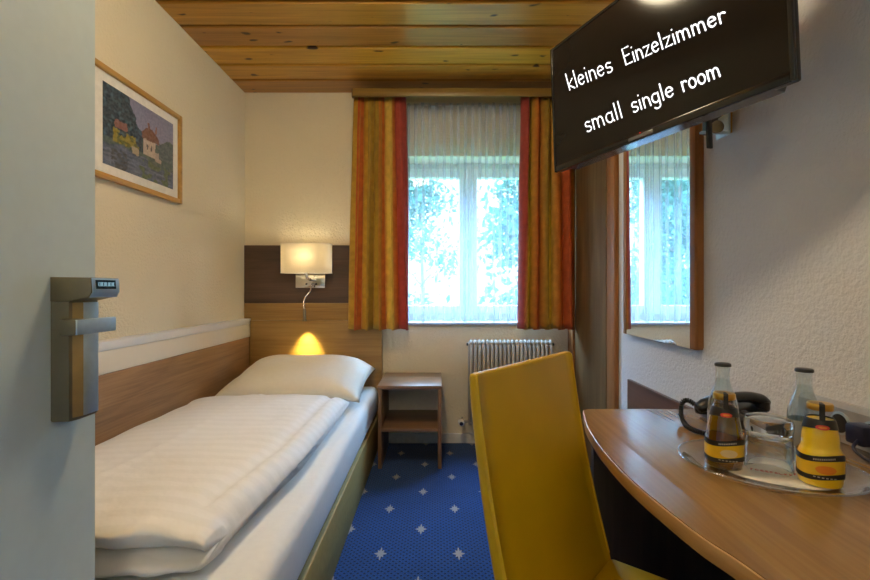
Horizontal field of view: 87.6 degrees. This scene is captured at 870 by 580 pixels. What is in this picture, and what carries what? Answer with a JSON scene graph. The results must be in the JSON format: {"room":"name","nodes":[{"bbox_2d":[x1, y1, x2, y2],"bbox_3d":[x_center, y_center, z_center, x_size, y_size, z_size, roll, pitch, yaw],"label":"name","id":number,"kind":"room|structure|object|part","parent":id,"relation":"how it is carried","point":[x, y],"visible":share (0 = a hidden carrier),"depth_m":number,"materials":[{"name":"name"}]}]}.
{"room":"hotel room","nodes":[
{"label":"hotel room","id":0,"kind":"room"},
{"bbox_2d":[95,0,244,339],"bbox_3d":[-1.460,-0.151,1.510,0.200,2.503,3.480,0,0,0],"label":"wall","id":1,"kind":"structure","parent":0,"point":[175,265],"depth_m":2.39,"materials":[{"name":"beige paint"}]},
{"bbox_2d":[95,58,181,203],"bbox_3d":[-1.347,-0.680,2.075,0.023,0.464,0.660,0,0,0],"label":"framed painting","id":2,"kind":"object","parent":1,"relation":"attached to","point":[138,138],"visible":1,"depth_m":2.04,"materials":[{"name":"paper"}]},
{"bbox_2d":[95,337,248,445],"bbox_3d":[-1.327,0.708,1.634,0.065,0.745,3.068,0,0,0],"label":"wall panel","id":3,"kind":"object","parent":1,"relation":"attached to","point":[128,398],"visible":0.18,"depth_m":2.15,"materials":[{"name":"brown wood"}]},
{"bbox_2d":[98,318,250,375],"bbox_3d":[-1.327,0.271,1.650,0.063,0.128,3.100,0,0,0],"label":"wall ledge","id":4,"kind":"object","parent":1,"relation":"attached to","point":[119,353],"visible":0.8,"depth_m":2.17,"materials":[{"name":"white paint"}]},
{"bbox_2d":[155,0,614,92],"bbox_3d":[-0.193,-1.453,1.510,2.735,0.100,3.480,0,0,0],"label":"ceiling","id":5,"kind":"structure","parent":0,"point":[264,46],"depth_m":2.55,"materials":[{"name":"brown wood"}]},
{"bbox_2d":[245,93,567,432],"bbox_3d":[-0.193,-0.202,3.400,2.735,2.603,0.300,0,0,0],"label":"wall","id":6,"kind":"structure","parent":0,"point":[298,146],"depth_m":3.25,"materials":[{"name":"beige paint"}]},
{"bbox_2d":[244,303,347,366],"bbox_3d":[-0.982,0.601,3.240,0.754,0.999,0.017,0,0,0],"label":"board","id":7,"kind":"object","parent":6,"relation":"attached to","point":[255,311],"visible":0.24,"depth_m":3.23,"materials":[{"name":"brown wood"}]},
{"bbox_2d":[244,245,349,302],"bbox_3d":[-0.982,-0.105,3.240,0.754,0.411,0.017,0,0,0],"label":"headboard panel","id":8,"kind":"object","parent":6,"relation":"attached to","point":[264,282],"visible":0.58,"depth_m":3.23,"materials":[{"name":"brown wood"}]},
{"bbox_2d":[280,243,332,320],"bbox_3d":[-0.880,-0.046,3.127,0.342,0.527,0.209,0,0,0],"label":"wall lamp","id":9,"kind":"object","parent":8,"relation":"attached to","point":[310,262],"visible":1,"depth_m":3.03,"materials":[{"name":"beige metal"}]},
{"bbox_3d":[-0.880,-0.208,3.100,0.336,0.199,0.150,0,0,0],"label":"lamp shade","id":10,"kind":"part","parent":9,"relation":"part of","materials":[{"name":"fabric"}]},
{"bbox_3d":[-0.864,-0.107,3.152,0.033,0.105,0.130,0,0,10],"label":"shade arm","id":11,"kind":"part","parent":9,"relation":"part of","materials":[{"name":"silver metal"}]},
{"bbox_3d":[-0.883,-0.055,3.223,0.210,0.096,0.018,0,0,0],"label":"mount plate","id":12,"kind":"part","parent":9,"relation":"part of","materials":[{"name":"silver metal"}]},
{"bbox_2d":[389,433,474,442],"bbox_3d":[0.292,1.065,3.244,1.325,0.070,0.013,0,0,0],"label":"baseboard","id":13,"kind":"structure","parent":6,"relation":"attached to","point":[393,437],"depth_m":3.24,"materials":[{"name":"white paint"}]},
{"bbox_2d":[352,88,551,104],"bbox_3d":[0.197,-1.299,3.117,1.497,0.058,0.264,0,0,0],"label":"rail","id":14,"kind":"object","parent":6,"relation":"attached to","point":[414,96],"visible":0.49,"depth_m":2.98,"materials":[{"name":"brown wood"}]},
{"bbox_2d":[348,97,408,330],"bbox_3d":[-0.386,-0.514,3.094,0.413,1.588,0.099,0,0,0],"label":"curtain","id":15,"kind":"object","parent":14,"relation":"hanging from","point":[379,207],"visible":0.98,"depth_m":3.08,"materials":[{"name":"orange fabric"}]},
{"bbox_3d":[0.198,-1.320,3.127,1.494,0.016,0.245,0,0,0],"label":"curtain rail","id":16,"kind":"part","parent":14,"relation":"part of","materials":[{"name":"brown wood"}]},
{"bbox_2d":[517,97,574,329],"bbox_3d":[0.759,-0.514,3.075,0.399,1.588,0.101,0,0,0],"label":"curtain","id":17,"kind":"object","parent":14,"relation":"hanging from","point":[546,275],"visible":0.87,"depth_m":3.06,"materials":[{"name":"orange fabric"}]},
{"bbox_2d":[408,164,518,324],"bbox_3d":[0.250,-0.346,3.373,1.300,1.207,0.295,0,0,0],"label":"window","id":18,"kind":"structure","parent":6,"relation":"in","point":[467,312],"depth_m":3.42,"materials":[{"name":"metal"}]},
{"bbox_3d":[-0.052,-0.357,3.460,0.606,1.095,0.080,0,0,0],"label":"sash","id":19,"kind":"part","parent":18,"relation":"part of","materials":[{"name":"white glass"}]},
{"bbox_3d":[0.250,0.247,3.333,1.296,0.020,0.215,0,0,0],"label":"sill","id":20,"kind":"part","parent":18,"relation":"part of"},
{"bbox_3d":[0.258,-0.300,3.399,0.030,0.140,0.042,0,0,0],"label":"handle","id":21,"kind":"part","parent":18,"relation":"part of","materials":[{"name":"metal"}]},
{"bbox_3d":[0.554,-0.357,3.460,0.602,1.095,0.080,0,0,0],"label":"sash","id":22,"kind":"part","parent":18,"relation":"part of","materials":[{"name":"white glass"}]},
{"bbox_2d":[458,340,554,425],"bbox_3d":[0.494,0.648,3.172,0.670,0.594,0.153,0,0,0],"label":"radiator","id":23,"kind":"object","parent":6,"relation":"attached to","point":[502,353],"visible":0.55,"depth_m":3.12,"materials":[{"name":"metal"}]},
{"bbox_3d":[0.234,0.654,3.155,0.006,0.561,0.080,0,0,0],"label":"panel","id":24,"kind":"part","parent":23,"relation":"part of","materials":[{"name":"metal"}]},
{"bbox_2d":[332,443,590,579],"bbox_3d":[0.095,1.150,0.925,3.310,0.100,5.250,0,0,0],"label":"floor","id":25,"kind":"structure","parent":0,"point":[414,519],"depth_m":2.15,"materials":[{"name":"blue carpet"}]},
{"bbox_2d":[250,320,382,579],"bbox_3d":[-0.832,0.660,2.100,0.920,0.880,2.261,0,0,0],"label":"bed","id":26,"kind":"object","parent":25,"relation":"on","point":[267,337],"visible":0.2,"depth_m":3.17,"materials":[{"name":"fabric"}]},
{"bbox_2d":[95,387,377,579],"bbox_3d":[-0.840,0.767,2.071,0.896,0.195,2.181,0,0,0],"label":"mattress","id":27,"kind":"object","parent":26,"relation":"on","point":[277,542],"visible":0.27,"depth_m":1.38,"materials":[{"name":"fabric"}]},
{"bbox_2d":[95,394,348,577],"bbox_3d":[-0.877,0.596,1.738,0.818,0.140,1.474,0,0,0],"label":"duvet","id":28,"kind":"object","parent":27,"relation":"on","point":[172,489],"visible":0.79,"depth_m":1.34,"materials":[{"name":"fabric"}]},
{"bbox_2d":[215,354,374,402],"bbox_3d":[-0.825,0.534,2.822,0.820,0.192,0.660,0,0,0],"label":"pillow","id":29,"kind":"object","parent":27,"relation":"on","point":[331,376],"visible":0.89,"depth_m":2.62,"materials":[{"name":"fabric"}]},
{"bbox_3d":[-0.832,0.660,3.200,0.920,0.880,0.061,0,0,0],"label":"headboard","id":30,"kind":"part","parent":26,"relation":"part of","materials":[{"name":"brown wood"}]},
{"bbox_2d":[377,373,441,468],"bbox_3d":[-0.154,0.846,2.993,0.395,0.509,0.444,0,0,0],"label":"nightstand","id":31,"kind":"object","parent":25,"relation":"on","point":[388,420],"visible":1,"depth_m":2.87,"materials":[{"name":"brown wood"}]},
{"bbox_3d":[-0.338,0.857,2.994,0.022,0.487,0.438,0,0,0],"label":"panel","id":32,"kind":"part","parent":31,"relation":"part of","materials":[{"name":"brown wood"}]},
{"bbox_2d":[382,410,437,431],"bbox_3d":[-0.154,0.864,2.995,0.345,0.020,0.432,0,0,0],"label":"shelf","id":33,"kind":"object","parent":31,"relation":"attached to","point":[394,420],"depth_m":2.93,"materials":[{"name":"brown wood"}]},
{"bbox_3d":[0.029,0.857,2.994,0.022,0.487,0.438,0,0,0],"label":"panel","id":34,"kind":"part","parent":31,"relation":"part of","materials":[{"name":"brown wood"}]},
{"bbox_2d":[469,351,666,579],"bbox_3d":[0.404,0.627,0.808,0.557,0.945,0.412,0,0,41],"label":"dining chair","id":35,"kind":"object","parent":25,"relation":"on","point":[543,520],"visible":1,"depth_m":0.92,"materials":[{"name":"yellow leather"}]},
{"bbox_3d":[0.446,0.661,0.772,0.444,0.089,0.412,0,0,41],"label":"seat","id":36,"kind":"part","parent":35,"relation":"part of","materials":[{"name":"yellow leather"}]},
{"bbox_2d":[583,409,869,579],"bbox_3d":[0.665,0.730,0.713,0.594,0.740,1.306,0,0,0],"label":"desk","id":37,"kind":"object","parent":25,"relation":"on","point":[663,515],"visible":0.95,"depth_m":0.81,"materials":[{"name":"brown wood"}]},
{"bbox_3d":[0.701,0.744,1.291,0.508,0.712,0.022,0,0,0],"label":"panel","id":38,"kind":"part","parent":37,"relation":"part of","materials":[{"name":"black wood"}]},
{"bbox_2d":[678,391,770,435],"bbox_3d":[0.767,0.318,1.205,0.296,0.082,0.155,0,0,-21],"label":"telephone","id":39,"kind":"object","parent":37,"relation":"on","point":[748,402],"visible":0.59,"depth_m":1.21,"materials":[{"name":"black plastic"}]},
{"bbox_3d":[0.675,0.326,1.162,0.107,0.066,0.136,0,0,-38],"label":"coiled cord","id":40,"kind":"part","parent":39,"relation":"part of","materials":[{"name":"black plastic"}]},
{"bbox_2d":[677,440,869,497],"bbox_3d":[0.658,0.351,0.898,0.316,0.017,0.278,0,0,29],"label":"tray","id":41,"kind":"object","parent":37,"relation":"on","point":[762,487],"visible":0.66,"depth_m":0.79,"materials":[{"name":"silver glass"}]},
{"bbox_2d":[707,362,738,422],"bbox_3d":[0.634,0.259,1.000,0.059,0.192,0.059,0,0,0],"label":"water bottle","id":42,"kind":"object","parent":41,"relation":"on","point":[719,364],"visible":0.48,"depth_m":0.99,"materials":[{"name":"clear glass"}]},
{"bbox_2d":[704,390,744,470],"bbox_3d":[0.580,0.280,0.910,0.069,0.149,0.069,0,0,0],"label":"juice bottle","id":43,"kind":"object","parent":41,"relation":"on","point":[724,444],"visible":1,"depth_m":0.89,"materials":[{"name":"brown glass"}]},
{"bbox_2d":[720,450,737,457],"bbox_3d":[0.569,0.319,0.879,0.030,0.015,0.004,0,0,18],"label":"print","id":44,"kind":"object","parent":43,"relation":"on","point":[723,453],"depth_m":0.88},
{"bbox_2d":[729,462,827,489],"bbox_3d":[0.668,0.355,0.892,0.188,0.001,0.164,0,0,29],"label":"mat","id":45,"kind":"object","parent":41,"relation":"on","point":[794,481],"visible":0.39,"depth_m":0.85,"materials":[{"name":"white paper"}]},
{"bbox_2d":[743,412,794,476],"bbox_3d":[0.659,0.303,0.897,0.082,0.104,0.082,0,0,0],"label":"tumbler","id":46,"kind":"object","parent":45,"relation":"on","point":[769,437],"visible":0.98,"depth_m":0.87,"materials":[{"name":"clear glass"}]},
{"bbox_2d":[786,367,817,462],"bbox_3d":[0.758,0.259,0.932,0.059,0.192,0.059,0,0,0],"label":"water bottle","id":47,"kind":"object","parent":41,"relation":"on","point":[797,419],"visible":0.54,"depth_m":0.92,"materials":[{"name":"clear glass"}]},
{"bbox_2d":[796,400,845,489],"bbox_3d":[0.703,0.280,0.829,0.070,0.149,0.070,0,0,0],"label":"juice bottle","id":48,"kind":"object","parent":41,"relation":"on","point":[820,460],"visible":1,"depth_m":0.81,"materials":[{"name":"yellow glass"}]},
{"bbox_2d":[813,458,835,460],"bbox_3d":[0.686,0.301,0.800,0.031,0.008,0.004,0,0,30],"label":"print","id":49,"kind":"object","parent":48,"relation":"on","point":[814,459],"depth_m":0.80},
{"bbox_2d":[815,466,836,474],"bbox_3d":[0.688,0.319,0.799,0.030,0.015,0.004,0,0,26],"label":"print","id":50,"kind":"object","parent":48,"relation":"on","point":[819,470],"depth_m":0.80},
{"bbox_2d":[845,422,869,461],"bbox_3d":[0.916,0.326,0.893,0.062,0.065,0.227,0,0,0],"label":"plug","id":51,"kind":"object","parent":37,"relation":"on","point":[856,433],"visible":1,"depth_m":0.97,"materials":[{"name":"black plastic"}]},
{"bbox_2d":[619,0,869,416],"bbox_3d":[1.075,-0.151,1.510,0.200,2.503,3.480,0,0,0],"label":"wall","id":52,"kind":"structure","parent":0,"point":[787,191],"depth_m":1.24,"materials":[{"name":"white paint"}]},
{"bbox_2d":[568,154,618,465],"bbox_3d":[0.962,0.050,2.827,0.026,2.100,0.844,0,0,0],"label":"wardrobe","id":53,"kind":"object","parent":52,"relation":"in","point":[593,344],"depth_m":2.71,"materials":[{"name":"brown wood"}]},
{"bbox_3d":[0.962,0.050,3.189,0.026,2.100,0.119,0,0,0],"label":"frame","id":54,"kind":"part","parent":53,"relation":"part of","materials":[{"name":"brown wood"}]},
{"bbox_3d":[0.962,0.050,2.460,0.026,2.100,0.110,0,0,0],"label":"frame","id":55,"kind":"part","parent":53,"relation":"part of","materials":[{"name":"brown wood"}]},
{"bbox_2d":[627,379,693,408],"bbox_3d":[0.966,0.774,1.840,0.017,0.652,0.840,0,0,0],"label":"panel","id":56,"kind":"object","parent":52,"relation":"attached to","point":[639,396],"visible":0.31,"depth_m":2.05,"materials":[{"name":"brown wood"}]},
{"bbox_2d":[623,123,703,349],"bbox_3d":[0.959,-0.306,1.960,0.032,1.057,0.630,0,0,0],"label":"wall mirror","id":57,"kind":"object","parent":52,"relation":"attached to","point":[663,178],"visible":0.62,"depth_m":1.86,"materials":[{"name":"mirror"}]},
{"bbox_2d":[699,112,731,148],"bbox_3d":[0.846,-0.591,1.408,0.107,0.417,0.458,0,0,38],"label":"mount","id":58,"kind":"object","parent":52,"relation":"attached to","point":[721,126],"visible":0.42,"depth_m":1.47,"materials":[{"name":"metal"}]},
{"bbox_2d":[550,0,800,172],"bbox_3d":[0.628,-0.662,1.332,0.089,0.471,0.783,0,0,-25],"label":"television","id":59,"kind":"object","parent":58,"relation":"attached to","point":[637,73],"visible":1,"depth_m":1.26,"materials":[{"name":"black plastic"}]},
{"bbox_3d":[0.958,-0.650,1.558,0.033,0.220,0.084,0,0,0],"label":"wall plate","id":60,"kind":"part","parent":58,"relation":"part of","materials":[{"name":"metal"}]},
{"bbox_3d":[0.905,-0.520,1.459,0.040,0.040,0.022,0,0,0],"label":"knob","id":61,"kind":"part","parent":58,"relation":"part of","materials":[{"name":"brown metal"}]},
{"bbox_2d":[798,391,869,452],"bbox_3d":[0.961,0.314,0.870,0.026,0.091,0.640,0,0,0],"label":"strip","id":62,"kind":"object","parent":52,"relation":"attached to","point":[843,413],"visible":0.53,"depth_m":1.06,"materials":[{"name":"metal"}]},
{"bbox_2d":[830,411,849,434],"bbox_3d":[0.951,0.315,1.065,0.004,0.054,0.054,0,0,0],"label":"socket","id":63,"kind":"object","parent":62,"relation":"attached to","point":[841,417],"depth_m":1.06,"materials":[{"name":"plastic"}]},
{"bbox_3d":[-0.193,-0.151,-0.130,2.735,2.503,0.200,0,0,0],"label":"wall","id":64,"kind":"structure","parent":0,"visible":0},
{"bbox_2d":[0,0,119,579],"bbox_3d":[-0.651,0.091,0.436,0.116,2.002,0.912,0,0,0],"label":"door","id":65,"kind":"structure","parent":64,"relation":"in","point":[50,291],"depth_m":0.78,"materials":[{"name":"paint"}]},
{"bbox_3d":[-0.618,0.065,0.810,0.031,0.026,0.093,0,0,0],"label":"lever","id":66,"kind":"part","parent":65,"relation":"part of","materials":[{"name":"metal"}]},
{"label":"outside","id":67,"kind":"structure","parent":0,"visible":0},
{"bbox_3d":[0.000,3.750,14.100,28.000,0.100,19.800,0,0,0],"label":"ground","id":68,"kind":"structure","parent":67,"visible":0},
{"bbox_2d":[408,180,458,304],"bbox_3d":[-0.435,-0.632,10.791,2.641,8.667,3.119,0,0,-7],"label":"tree","id":69,"kind":"object","parent":68,"relation":"on","point":[421,190],"visible":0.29,"depth_m":10.54,"materials":[{"name":"green plant"}]},
{"bbox_2d":[446,180,518,304],"bbox_3d":[1.312,0.123,7.253,3.013,7.156,2.730,0,0,29],"label":"tree","id":70,"kind":"object","parent":68,"relation":"on","point":[509,213],"visible":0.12,"depth_m":6.96,"materials":[{"name":"green plant"}]}
]}

